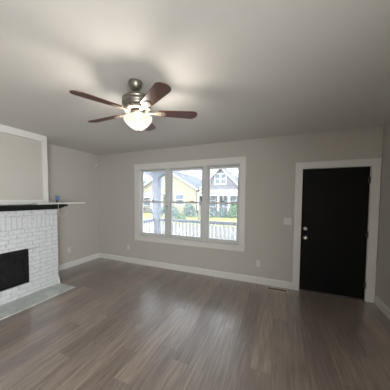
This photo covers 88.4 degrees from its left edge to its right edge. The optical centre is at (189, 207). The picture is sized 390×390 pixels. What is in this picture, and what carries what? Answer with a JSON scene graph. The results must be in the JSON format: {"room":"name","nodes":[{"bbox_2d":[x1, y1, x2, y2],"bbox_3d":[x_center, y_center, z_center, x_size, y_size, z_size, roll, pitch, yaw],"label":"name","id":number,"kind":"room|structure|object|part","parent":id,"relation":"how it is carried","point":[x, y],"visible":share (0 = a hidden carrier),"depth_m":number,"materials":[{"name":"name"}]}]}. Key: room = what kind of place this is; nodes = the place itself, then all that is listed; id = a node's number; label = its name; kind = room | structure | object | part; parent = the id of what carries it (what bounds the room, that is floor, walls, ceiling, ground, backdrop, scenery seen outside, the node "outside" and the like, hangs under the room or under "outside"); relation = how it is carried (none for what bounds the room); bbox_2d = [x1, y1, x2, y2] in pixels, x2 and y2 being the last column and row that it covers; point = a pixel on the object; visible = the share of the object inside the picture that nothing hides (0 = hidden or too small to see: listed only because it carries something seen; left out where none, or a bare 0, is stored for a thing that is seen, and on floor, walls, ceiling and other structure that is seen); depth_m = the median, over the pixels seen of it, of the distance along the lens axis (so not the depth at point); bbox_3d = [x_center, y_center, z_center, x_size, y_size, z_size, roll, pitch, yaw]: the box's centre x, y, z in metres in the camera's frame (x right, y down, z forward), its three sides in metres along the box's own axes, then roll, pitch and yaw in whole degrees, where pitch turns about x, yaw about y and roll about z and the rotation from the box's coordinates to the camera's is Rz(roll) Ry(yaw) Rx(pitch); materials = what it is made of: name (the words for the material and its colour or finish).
{"room":"living room","nodes":[
{"label":"living room","id":0,"kind":"room"},
{"bbox_2d":[0,132,42,199],"bbox_3d":[-3.103,-0.611,2.796,0.399,1.212,1.863,1,3,23],"label":"wall","id":1,"kind":"structure","parent":0,"point":[20,157],"depth_m":3.21,"materials":[{"name":"paint"}]},
{"bbox_2d":[0,124,48,204],"bbox_3d":[-3.085,-0.623,2.796,0.433,1.186,1.877,1,3,23],"label":"panel frame","id":2,"kind":"object","parent":1,"relation":"attached to","point":[3,128],"visible":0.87,"depth_m":3.38,"materials":[{"name":"white paint"}]},
{"bbox_2d":[47,143,98,264],"bbox_3d":[-3.665,0.113,2.226,0.150,2.612,6.395,1,3,23],"label":"wall","id":3,"kind":"structure","parent":0,"point":[72,174],"depth_m":4.53,"materials":[{"name":"paint"}]},
{"bbox_2d":[58,253,98,270],"bbox_3d":[-2.629,1.262,4.507,0.016,0.121,1.449,1,3,23],"label":"baseboard","id":4,"kind":"structure","parent":3,"relation":"attached to","point":[94,256],"depth_m":4.61,"materials":[{"name":"white paint"}]},
{"bbox_2d":[0,0,389,154],"bbox_3d":[-1.028,-1.223,1.039,5.865,0.200,6.695,1,3,23],"label":"ceiling","id":5,"kind":"structure","parent":0,"point":[247,69],"depth_m":1.62,"materials":[{"name":"paint"}]},
{"bbox_2d":[69,78,196,131],"bbox_3d":[-0.487,-0.938,1.928,1.118,0.445,1.070,0,3,2],"label":"ceiling fan","id":6,"kind":"object","parent":5,"relation":"hanging from","point":[136,104],"visible":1,"depth_m":1.78,"materials":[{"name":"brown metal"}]},
{"bbox_3d":[-0.730,-0.849,1.577,0.130,0.006,0.390,15,15,36],"label":"blade","id":7,"kind":"part","parent":6,"relation":"part of","materials":[{"name":"brown wood"}]},
{"bbox_3d":[-0.855,-0.887,2.017,0.390,0.006,0.130,-1,17,20],"label":"blade","id":8,"kind":"part","parent":6,"relation":"part of","materials":[{"name":"brown wood"}]},
{"bbox_3d":[-0.484,-0.787,1.891,0.266,0.120,0.266,0,6,23],"label":"lamp shade","id":9,"kind":"part","parent":6,"relation":"part of","materials":[{"name":"white glass"}]},
{"bbox_3d":[-0.474,-0.930,2.268,0.130,0.006,0.390,-13,5,4],"label":"blade","id":10,"kind":"part","parent":6,"relation":"part of","materials":[{"name":"brown wood"}]},
{"bbox_3d":[-0.273,-0.869,1.557,0.130,0.006,0.390,7,0,-34],"label":"blade","id":11,"kind":"part","parent":6,"relation":"part of","materials":[{"name":"brown wood"}]},
{"bbox_3d":[-0.114,-0.919,1.985,0.390,0.006,0.130,-4,-5,-15],"label":"blade","id":12,"kind":"part","parent":6,"relation":"part of","materials":[{"name":"brown wood"}]},
{"bbox_2d":[0,258,389,389],"bbox_3d":[-1.046,1.545,1.165,5.865,0.120,6.695,1,3,23],"label":"floor","id":13,"kind":"structure","parent":0,"point":[122,325],"depth_m":2.26,"materials":[{"name":"wood"}]},
{"bbox_2d":[0,204,74,319],"bbox_3d":[-2.817,0.688,2.745,1.028,1.425,2.031,1,3,23],"label":"fireplace","id":14,"kind":"object","parent":13,"relation":"on","point":[29,272],"visible":1,"depth_m":3.10,"materials":[{"name":"white brick"}]},
{"bbox_3d":[-2.729,0.928,2.720,0.006,0.429,0.839,1,3,23],"label":"glass","id":15,"kind":"part","parent":14,"relation":"part of","materials":[{"name":"black glass"}]},
{"bbox_2d":[33,202,84,204],"bbox_3d":[-2.319,-0.076,3.631,0.120,0.026,0.870,1,3,23],"label":"trim board","id":16,"kind":"object","parent":14,"relation":"on","point":[58,202],"visible":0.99,"depth_m":3.63,"materials":[{"name":"white paint"}]},
{"bbox_2d":[55,196,67,215],"bbox_3d":[-2.283,-0.027,3.484,0.189,0.356,0.223,1,3,7],"label":"charger","id":17,"kind":"object","parent":14,"relation":"on","point":[57,198],"visible":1,"depth_m":3.53,"materials":[{"name":"blue plastic"}]},
{"bbox_2d":[266,286,287,292],"bbox_3d":[1.485,1.396,3.414,0.336,0.006,0.120,1,3,23],"label":"floor vent","id":18,"kind":"object","parent":13,"relation":"in","point":[268,287],"visible":1,"depth_m":3.41,"materials":[{"name":"beige metal"}]},
{"bbox_2d":[299,289,364,300],"bbox_3d":[2.285,1.403,3.292,0.882,0.014,0.155,1,3,23],"label":"threshold","id":19,"kind":"object","parent":13,"relation":"on","point":[299,289],"visible":0.45,"depth_m":3.21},
{"bbox_2d":[98,125,383,286],"bbox_3d":[0.250,0.052,4.109,5.865,2.612,0.150,1,3,23],"label":"wall","id":20,"kind":"structure","parent":0,"point":[271,162],"depth_m":3.65,"materials":[{"name":"paint"}]},
{"bbox_2d":[134,156,245,251],"bbox_3d":[-0.105,-0.086,4.236,2.523,1.751,0.185,1,3,23],"label":"window","id":21,"kind":"structure","parent":20,"relation":"in","point":[210,168],"depth_m":4.02,"materials":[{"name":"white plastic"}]},
{"bbox_2d":[141,170,164,235],"bbox_3d":[-0.816,-0.104,4.559,0.658,1.473,0.070,1,3,23],"label":"window","id":22,"kind":"structure","parent":21,"relation":"attached to","point":[142,201],"depth_m":4.65,"materials":[{"name":"white plastic"}]},
{"bbox_3d":[-0.825,0.245,4.559,0.658,0.775,0.032,1,3,23],"label":"sash","id":23,"kind":"part","parent":22,"relation":"part of","materials":[{"name":"clear glass"}]},
{"bbox_3d":[-0.806,-0.474,4.560,0.658,0.734,0.032,1,3,23],"label":"sash","id":24,"kind":"part","parent":22,"relation":"part of","materials":[{"name":"white plastic"}]},
{"bbox_2d":[170,168,201,239],"bbox_3d":[-0.072,-0.085,4.241,0.740,1.473,0.070,1,3,23],"label":"window","id":25,"kind":"structure","parent":21,"relation":"attached to","point":[172,170],"depth_m":4.30,"materials":[{"name":"white plastic"}]},
{"bbox_3d":[-0.082,0.264,4.242,0.740,0.775,0.032,1,3,23],"label":"sash","id":26,"kind":"part","parent":25,"relation":"part of","materials":[{"name":"clear glass"}]},
{"bbox_3d":[-0.063,-0.455,4.242,0.740,0.734,0.032,1,3,23],"label":"sash","id":27,"kind":"part","parent":25,"relation":"part of","materials":[{"name":"clear glass"}]},
{"bbox_3d":[0.645,0.283,3.931,0.615,0.775,0.032,1,3,23],"label":"sash","id":28,"kind":"part","parent":21,"relation":"part of","materials":[{"name":"clear glass"}]},
{"bbox_3d":[0.664,-0.436,3.931,0.615,0.734,0.032,1,3,23],"label":"sash","id":29,"kind":"part","parent":21,"relation":"part of","materials":[{"name":"clear glass"}]},
{"bbox_2d":[99,253,291,288],"bbox_3d":[-0.300,1.286,4.307,4.457,0.121,0.016,1,3,23],"label":"baseboard","id":30,"kind":"structure","parent":20,"relation":"attached to","point":[246,278],"depth_m":4.04,"materials":[{"name":"white paint"}]},
{"bbox_2d":[284,218,290,224],"bbox_3d":[1.666,0.237,3.419,0.116,0.116,0.018,1,3,23],"label":"light switch","id":31,"kind":"object","parent":20,"relation":"attached to","point":[287,221],"visible":1,"depth_m":3.42,"materials":[{"name":"white plastic"}]},
{"bbox_2d":[299,167,370,298],"bbox_3d":[2.267,0.389,3.177,0.886,2.014,0.117,1,3,23],"label":"door","id":32,"kind":"structure","parent":20,"relation":"in","point":[335,201],"depth_m":3.18,"materials":[{"name":"black paint"}]},
{"bbox_2d":[292,158,381,302],"bbox_3d":[2.288,0.340,3.236,1.098,2.143,0.172,1,3,23],"label":"door frame","id":33,"kind":"structure","parent":20,"relation":"attached to","point":[375,163],"depth_m":3.01,"materials":[{"name":"white paint"}]},
{"bbox_2d":[375,121,389,308],"bbox_3d":[1.589,0.249,-0.020,0.150,2.612,6.395,1,3,23],"label":"wall","id":34,"kind":"structure","parent":0,"point":[382,289],"depth_m":2.79,"materials":[{"name":"paint"}]},
{"bbox_2d":[374,295,389,319],"bbox_3d":[1.505,1.491,0.070,0.016,0.121,6.395,1,3,23],"label":"baseboard","id":35,"kind":"structure","parent":34,"relation":"attached to","point":[377,301],"depth_m":2.77,"materials":[{"name":"white paint"}]},
{"label":"outside","id":36,"kind":"structure","parent":0,"visible":0},
{"bbox_2d":[161,167,237,171],"bbox_3d":[1.416,-1.343,5.141,7.500,0.320,2.775,1,3,23],"label":"ceiling","id":37,"kind":"structure","parent":36,"point":[235,167],"depth_m":6.66,"materials":[{"name":"white paint"}]},
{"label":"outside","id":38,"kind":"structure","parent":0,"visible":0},
{"bbox_3d":[1.401,1.496,5.215,7.450,0.120,2.675,1,3,23],"label":"floor","id":39,"kind":"structure","parent":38,"visible":0},
{"bbox_2d":[143,218,154,232],"bbox_3d":[-1.779,0.862,6.377,0.090,0.820,2.315,1,3,23],"label":"porch railing","id":40,"kind":"object","parent":39,"relation":"on","point":[146,221],"visible":0.26,"depth_m":7.08,"materials":[{"name":"grey paint"}]},
{"bbox_3d":[-1.777,0.507,6.361,0.090,0.110,2.315,1,3,23],"label":"rail","id":41,"kind":"part","parent":40,"relation":"part of","materials":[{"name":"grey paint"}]},
{"bbox_2d":[144,171,164,232],"bbox_3d":[-1.240,0.003,7.510,1.030,2.620,0.290,1,3,23],"label":"porch column","id":42,"kind":"structure","parent":39,"relation":"on","point":[156,177],"depth_m":7.41,"materials":[{"name":"grey paint"}]},
{"bbox_2d":[159,218,236,239],"bbox_3d":[1.246,0.877,6.483,5.160,0.820,0.090,1,3,23],"label":"porch railing","id":43,"kind":"object","parent":39,"relation":"on","point":[180,221],"visible":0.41,"depth_m":6.88,"materials":[{"name":"white paint"}]},
{"bbox_3d":[1.249,0.522,6.466,5.160,0.110,0.090,1,3,23],"label":"rail","id":44,"kind":"part","parent":43,"relation":"part of","materials":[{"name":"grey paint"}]},
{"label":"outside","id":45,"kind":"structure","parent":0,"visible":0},
{"bbox_3d":[14.729,-1.127,72.577,110.000,0.300,95.000,1,3,23],"label":"ground","id":46,"kind":"structure","parent":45,"visible":0},
{"bbox_2d":[143,172,201,212],"bbox_3d":[-1.430,-2.641,32.891,9.800,6.140,13.100,1,3,23],"label":"house","id":47,"kind":"structure","parent":46,"relation":"on","point":[186,187],"depth_m":27.85,"materials":[{"name":"yellow wood"}]},
{"bbox_3d":[-3.392,-3.878,28.098,9.700,3.136,0.050,1,3,23],"label":"rake trim","id":48,"kind":"part","parent":47,"relation":"part of","materials":[{"name":"white wood"}]},
{"bbox_3d":[-1.385,-1.084,27.747,1.200,1.300,0.025,1,3,23],"label":"pane","id":49,"kind":"part","parent":47,"relation":"part of","materials":[{"name":"clear glass"}]},
{"bbox_2d":[197,169,237,214],"bbox_3d":[5.418,-2.361,28.825,5.600,6.040,11.200,1,3,23],"label":"house","id":50,"kind":"structure","parent":46,"relation":"on","point":[228,183],"depth_m":25.13,"materials":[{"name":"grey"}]},
{"bbox_3d":[1.056,-0.535,24.838,0.220,1.800,0.200,1,3,23],"label":"porch post","id":51,"kind":"part","parent":50,"relation":"part of","materials":[{"name":"white wood"}]},
{"bbox_3d":[2.843,-0.874,25.945,0.900,1.400,0.025,1,3,23],"label":"pane","id":52,"kind":"part","parent":50,"relation":"part of","materials":[{"name":"clear glass"}]},
{"bbox_3d":[3.778,-3.644,25.036,5.500,3.030,0.050,1,3,23],"label":"rake trim","id":53,"kind":"part","parent":50,"relation":"part of","materials":[{"name":"white wood"}]},
{"bbox_3d":[3.873,-3.620,25.386,1.350,1.150,0.025,1,3,23],"label":"pane","id":54,"kind":"part","parent":50,"relation":"part of","materials":[{"name":"clear glass"}]},
{"bbox_3d":[4.958,-0.819,25.041,1.500,1.400,0.025,1,3,23],"label":"pane","id":55,"kind":"part","parent":50,"relation":"part of","materials":[{"name":"clear glass"}]},
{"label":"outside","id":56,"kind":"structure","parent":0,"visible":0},
{"bbox_2d":[143,212,236,227],"bbox_3d":[-5.500,1.125,25.378,110.000,0.750,7.800,1,3,23],"label":"lawn","id":57,"kind":"structure","parent":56,"point":[146,215],"depth_m":21.74,"materials":[{"name":"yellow plant"}]},
{"bbox_2d":[163,207,180,217],"bbox_3d":[-1.948,0.556,23.209,2.087,1.278,2.140,1,3,23],"label":"shrub","id":58,"kind":"object","parent":57,"relation":"on","point":[175,213],"visible":0.53,"depth_m":22.75,"materials":[{"name":"green plant"}]},
{"bbox_2d":[175,214,185,219],"bbox_3d":[-0.956,1.065,20.772,1.212,0.749,1.360,1,3,23],"label":"shrub","id":59,"kind":"object","parent":57,"relation":"on","point":[179,216],"visible":0.78,"depth_m":20.47,"materials":[{"name":"green plant"}]},
{"bbox_2d":[182,203,195,216],"bbox_3d":[-0.043,0.310,23.634,1.734,1.601,1.754,1,3,23],"label":"shrub","id":60,"kind":"object","parent":57,"relation":"on","point":[190,210],"visible":0.99,"depth_m":23.16,"materials":[{"name":"green plant"}]},
{"bbox_2d":[197,176,220,219],"bbox_3d":[2.445,-1.085,21.699,2.952,4.881,2.678,1,3,12],"label":"bare tree","id":61,"kind":"object","parent":57,"relation":"on","point":[218,176],"visible":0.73,"depth_m":20.90,"materials":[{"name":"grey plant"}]},
{"bbox_2d":[210,209,216,216],"bbox_3d":[2.565,0.629,23.084,1.209,1.012,1.254,0,3,-6],"label":"shrub","id":62,"kind":"object","parent":57,"relation":"on","point":[213,213],"visible":0.75,"depth_m":22.84,"materials":[{"name":"green plant"}]},
{"bbox_2d":[217,208,227,217],"bbox_3d":[3.655,0.594,22.597,1.304,1.120,1.257,1,3,23],"label":"shrub","id":63,"kind":"object","parent":57,"relation":"on","point":[221,212],"visible":1,"depth_m":22.35,"materials":[{"name":"green plant"}]},
{"bbox_2d":[227,204,236,217],"bbox_3d":[5.013,0.297,22.098,1.548,1.764,1.631,1,3,23],"label":"shrub","id":64,"kind":"object","parent":57,"relation":"on","point":[232,211],"visible":0.73,"depth_m":21.73,"materials":[{"name":"green plant"}]},
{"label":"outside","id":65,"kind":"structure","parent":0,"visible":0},
{"bbox_2d":[144,222,236,239],"bbox_3d":[-8.218,1.702,19.055,110.000,0.300,6.000,1,3,23],"label":"street","id":66,"kind":"structure","parent":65,"point":[193,226],"depth_m":15.08,"materials":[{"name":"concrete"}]}
]}

